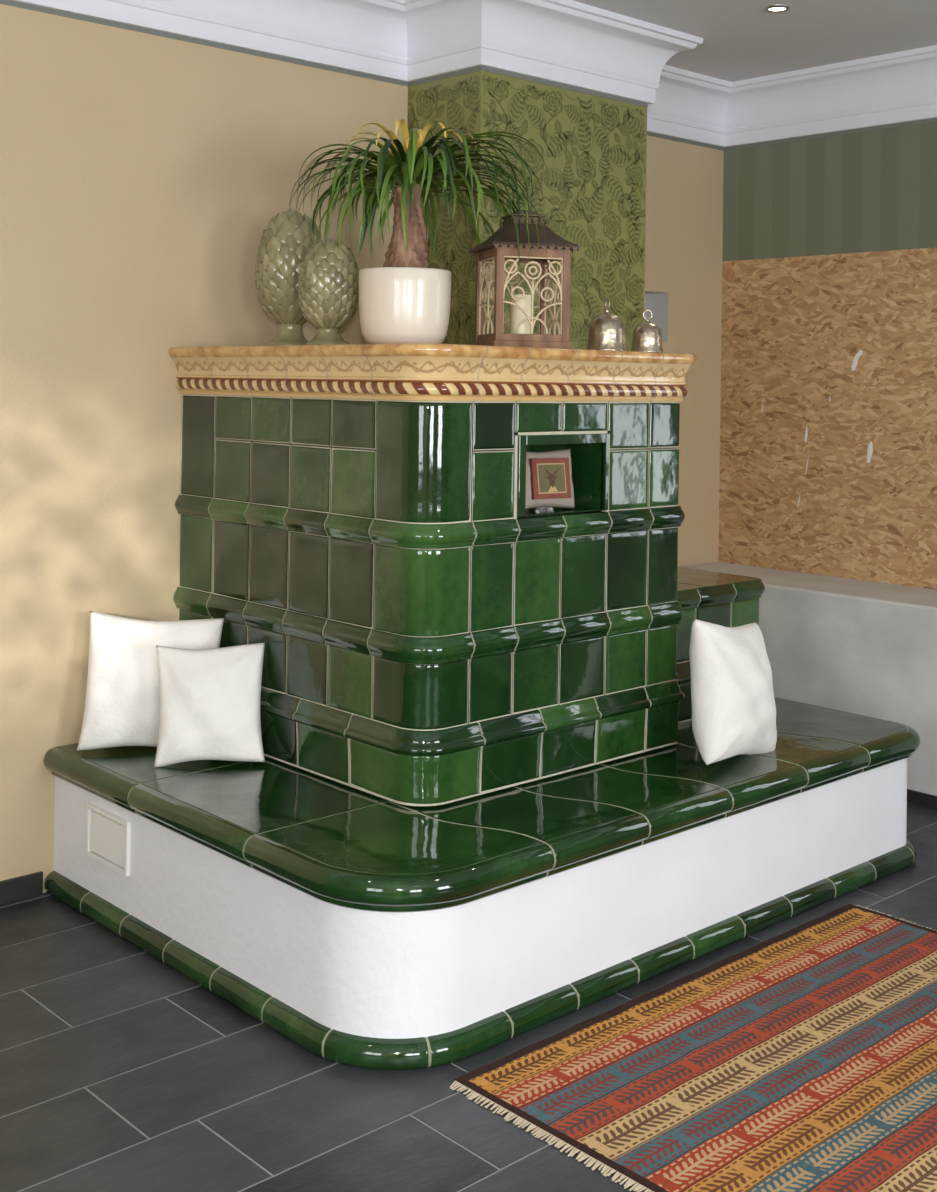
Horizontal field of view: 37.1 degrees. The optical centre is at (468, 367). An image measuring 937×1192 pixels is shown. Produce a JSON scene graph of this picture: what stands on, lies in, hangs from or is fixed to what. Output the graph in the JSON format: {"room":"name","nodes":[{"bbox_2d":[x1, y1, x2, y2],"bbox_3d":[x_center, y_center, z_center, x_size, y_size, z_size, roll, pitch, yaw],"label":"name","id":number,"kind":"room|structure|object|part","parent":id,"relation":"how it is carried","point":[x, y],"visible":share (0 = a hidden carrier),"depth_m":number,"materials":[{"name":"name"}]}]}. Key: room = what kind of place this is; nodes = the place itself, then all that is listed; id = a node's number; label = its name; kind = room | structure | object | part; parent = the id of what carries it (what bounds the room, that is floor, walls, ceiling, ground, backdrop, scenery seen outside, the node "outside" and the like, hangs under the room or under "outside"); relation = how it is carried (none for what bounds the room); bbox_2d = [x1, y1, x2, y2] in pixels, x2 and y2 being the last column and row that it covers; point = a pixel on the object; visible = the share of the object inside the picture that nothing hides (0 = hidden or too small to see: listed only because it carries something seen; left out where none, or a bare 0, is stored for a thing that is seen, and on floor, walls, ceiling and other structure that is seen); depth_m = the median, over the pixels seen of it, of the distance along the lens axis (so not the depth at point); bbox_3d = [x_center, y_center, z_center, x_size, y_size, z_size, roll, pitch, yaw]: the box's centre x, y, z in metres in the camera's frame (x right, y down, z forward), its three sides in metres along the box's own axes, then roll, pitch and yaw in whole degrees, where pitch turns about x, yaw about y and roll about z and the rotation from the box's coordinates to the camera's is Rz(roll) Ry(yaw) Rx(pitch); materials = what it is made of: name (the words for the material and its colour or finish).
{"room":"traditional dwelling","nodes":[
{"label":"traditional dwelling","id":0,"kind":"room"},
{"bbox_2d":[0,4,723,891],"bbox_3d":[-1.609,0.121,4.327,7.644,3.105,0.140,1,-1,-43],"label":"wall","id":1,"kind":"structure","parent":0,"point":[143,176],"depth_m":4.66,"materials":[{"name":"beige paint"}]},
{"bbox_2d":[0,871,42,903],"bbox_3d":[-2.871,1.606,3.057,4.120,0.070,0.012,1,-1,-43],"label":"baseboard","id":2,"kind":"structure","parent":1,"relation":"attached to","point":[17,888],"depth_m":4.40,"materials":[{"name":"tile"}]},
{"bbox_2d":[0,0,936,150],"bbox_3d":[0.839,-1.287,1.724,7.644,0.275,7.000,1,-1,-43],"label":"crown molding","id":3,"kind":"structure","parent":1,"relation":"attached to","point":[567,42],"depth_m":5.42,"materials":[{"name":"white paint"}]},
{"bbox_2d":[0,802,936,1191],"bbox_3d":[0.795,1.681,1.692,7.644,0.002,7.000,1,-1,-43],"label":"floor","id":4,"kind":"structure","parent":0,"point":[120,1071],"depth_m":3.24,"materials":[{"name":"tile"}]},
{"bbox_2d":[44,343,920,1069],"bbox_3d":[0.149,0.823,4.694,2.512,1.760,1.716,1,-1,-43],"label":"stove","id":5,"kind":"object","parent":4,"relation":"on","point":[484,809],"visible":0.93,"depth_m":4.08,"materials":[{"name":"green ceramic"}]},
{"bbox_2d":[77,611,223,750],"bbox_3d":[-1.017,1.013,4.481,0.457,0.456,0.162,1,-1,-13],"label":"cushion","id":6,"kind":"object","parent":5,"relation":"on","point":[122,702],"visible":0.69,"depth_m":4.42,"materials":[{"name":"fabric"}]},
{"bbox_2d":[154,642,264,766],"bbox_3d":[-0.801,1.045,4.328,0.339,0.364,0.170,1,-1,-10],"label":"cushion","id":7,"kind":"object","parent":5,"relation":"on","point":[210,698],"visible":1,"depth_m":4.29,"materials":[{"name":"fabric"}]},
{"bbox_2d":[255,209,321,345],"bbox_3d":[-0.599,-0.303,4.711,0.242,0.469,0.241,1,-1,-31],"label":"pinecone","id":8,"kind":"object","parent":5,"relation":"on","point":[283,246],"visible":0.67,"depth_m":4.63,"materials":[{"name":"green ceramic"}]},
{"bbox_2d":[297,238,358,344],"bbox_3d":[-0.454,-0.246,4.538,0.207,0.356,0.207,1,-1,19],"label":"pinecone","id":9,"kind":"object","parent":5,"relation":"on","point":[328,281],"visible":0.99,"depth_m":4.47,"materials":[{"name":"green ceramic"}]},
{"bbox_2d":[359,267,450,343],"bbox_3d":[-0.202,-0.186,4.404,0.292,0.241,0.292,1,-1,-43],"label":"pot","id":10,"kind":"object","parent":5,"relation":"on","point":[397,304],"depth_m":4.28,"materials":[{"name":"beige ceramic"}]},
{"bbox_2d":[288,119,549,343],"bbox_3d":[-0.145,-0.413,4.425,0.805,0.697,0.790,1,-1,-43],"label":"palm","id":11,"kind":"object","parent":5,"relation":"on","point":[402,300],"visible":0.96,"depth_m":4.30,"materials":[{"name":"green plant"}]},
{"bbox_3d":[-0.121,0.021,4.704,1.239,0.163,1.330,1,-1,-43],"label":"crown cornice","id":12,"kind":"part","parent":5,"relation":"part of","materials":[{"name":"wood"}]},
{"bbox_2d":[469,210,578,348],"bbox_3d":[0.173,-0.284,4.505,0.285,0.450,0.285,1,-1,-15],"label":"lantern","id":13,"kind":"object","parent":5,"relation":"on","point":[500,249],"visible":0.99,"depth_m":4.42,"materials":[{"name":"brown wood"}]},
{"bbox_2d":[510,294,530,333],"bbox_3d":[0.171,-0.160,4.504,0.072,0.151,0.072,1,-1,-15],"label":"candle","id":14,"kind":"object","parent":13,"relation":"on","point":[516,315],"depth_m":4.47,"materials":[{"name":"wax"}]},
{"bbox_3d":[0.172,-0.218,4.505,0.256,0.318,0.256,1,-1,-15],"label":"wood frame","id":15,"kind":"part","parent":13,"relation":"part of","materials":[{"name":"brown wood"}]},
{"bbox_2d":[525,448,574,509],"bbox_3d":[0.233,0.343,4.295,0.234,0.190,0.090,1,-1,-35],"label":"cushion","id":16,"kind":"object","parent":5,"relation":"on","point":[549,483],"visible":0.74,"depth_m":4.26,"materials":[{"name":"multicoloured fabric"}]},
{"bbox_3d":[0.288,0.323,4.251,0.398,0.240,0.020,1,-1,-43],"label":"niche frame","id":17,"kind":"part","parent":5,"relation":"part of","materials":[{"name":"green ceramic"}]},
{"bbox_2d":[586,298,626,350],"bbox_3d":[0.456,-0.143,4.605,0.136,0.178,0.136,1,-1,24],"label":"bell","id":18,"kind":"object","parent":5,"relation":"on","point":[606,331],"visible":0.92,"depth_m":4.55,"materials":[{"name":"silver metal"}]},
{"bbox_3d":[0.457,-0.209,4.605,0.008,0.045,0.045,1,-1,24],"label":"ring handle","id":19,"kind":"part","parent":18,"relation":"part of","materials":[{"name":"silver metal"}]},
{"bbox_2d":[631,310,663,352],"bbox_3d":[0.601,-0.123,4.691,0.112,0.145,0.112,1,-1,-14],"label":"bell","id":20,"kind":"object","parent":5,"relation":"on","point":[647,336],"visible":0.93,"depth_m":4.65,"materials":[{"name":"silver metal"}]},
{"bbox_3d":[0.602,-0.178,4.692,0.037,0.037,0.006,1,-1,-14],"label":"ring handle","id":21,"kind":"part","parent":20,"relation":"part of","materials":[{"name":"silver metal"}]},
{"bbox_2d":[689,619,776,764],"bbox_3d":[0.858,1.041,4.502,0.220,0.500,0.515,0,-1,37],"label":"cushion","id":22,"kind":"object","parent":5,"relation":"on","point":[733,701],"visible":1,"depth_m":4.37,"materials":[{"name":"fabric"}]},
{"bbox_2d":[407,70,646,350],"bbox_3d":[0.236,0.162,5.653,0.955,3.105,0.423,1,-1,-43],"label":"chimney breast","id":23,"kind":"object","parent":4,"relation":"on","point":[593,149],"visible":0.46,"depth_m":5.48,"materials":[{"name":"green paper"}]},
{"bbox_2d":[408,75,479,344],"bbox_3d":[-0.107,-0.390,5.335,0.001,1.407,0.416,1,-1,-43],"label":"wall","id":24,"kind":"structure","parent":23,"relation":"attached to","point":[411,125],"depth_m":5.28,"materials":[{"name":"green paper"}]},
{"bbox_2d":[480,75,645,350],"bbox_3d":[0.388,-0.369,5.504,0.948,1.430,0.001,1,-1,-43],"label":"wall","id":25,"kind":"structure","parent":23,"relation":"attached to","point":[499,83],"depth_m":5.57,"materials":[{"name":"green paper"}]},
{"bbox_2d":[450,904,936,1191],"bbox_3d":[1.025,1.697,3.402,1.765,0.010,1.275,1,-1,-43],"label":"rug","id":26,"kind":"object","parent":4,"relation":"on","point":[803,1058],"visible":1,"depth_m":3.33,"materials":[{"name":"fabric"}]},
{"bbox_2d":[573,0,936,81],"bbox_3d":[0.841,-1.424,1.726,7.644,0.001,7.000,1,-1,-43],"label":"ceiling","id":27,"kind":"structure","parent":0,"point":[742,40],"depth_m":5.66,"materials":[{"name":"paint"}]},
{"bbox_2d":[764,4,790,12],"bbox_3d":[1.183,-1.376,5.350,0.100,0.008,0.100,1,-1,-43],"label":"recessed light","id":28,"kind":"object","parent":27,"relation":"in","point":[777,8],"depth_m":5.35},
{"bbox_2d":[718,122,936,589],"bbox_3d":[3.621,0.198,4.307,0.001,3.105,7.000,1,-1,-43],"label":"wall","id":29,"kind":"structure","parent":0,"point":[829,251],"depth_m":6.42,"materials":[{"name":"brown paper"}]},
{"bbox_2d":[682,562,936,795],"bbox_3d":[1.853,1.346,5.841,0.463,0.790,2.349,1,-1,-43],"label":"wall ledge","id":30,"kind":"object","parent":29,"relation":"attached to","point":[867,648],"visible":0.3,"depth_m":5.80,"materials":[{"name":"grey paint"}]},
{"bbox_2d":[907,789,936,808],"bbox_3d":[1.675,1.712,5.677,0.008,0.050,2.349,1,-1,-43],"label":"baseboard","id":31,"kind":"structure","parent":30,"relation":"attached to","point":[915,797],"depth_m":5.54,"materials":[{"name":"tile"}]},
{"bbox_2d":[762,350,872,505],"bbox_3d":[1.608,0.286,6.471,0.002,0.735,0.600,1,-1,-43],"label":"residue","id":32,"kind":"object","parent":29,"relation":"attached to","point":[855,361],"visible":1,"depth_m":6.32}
]}

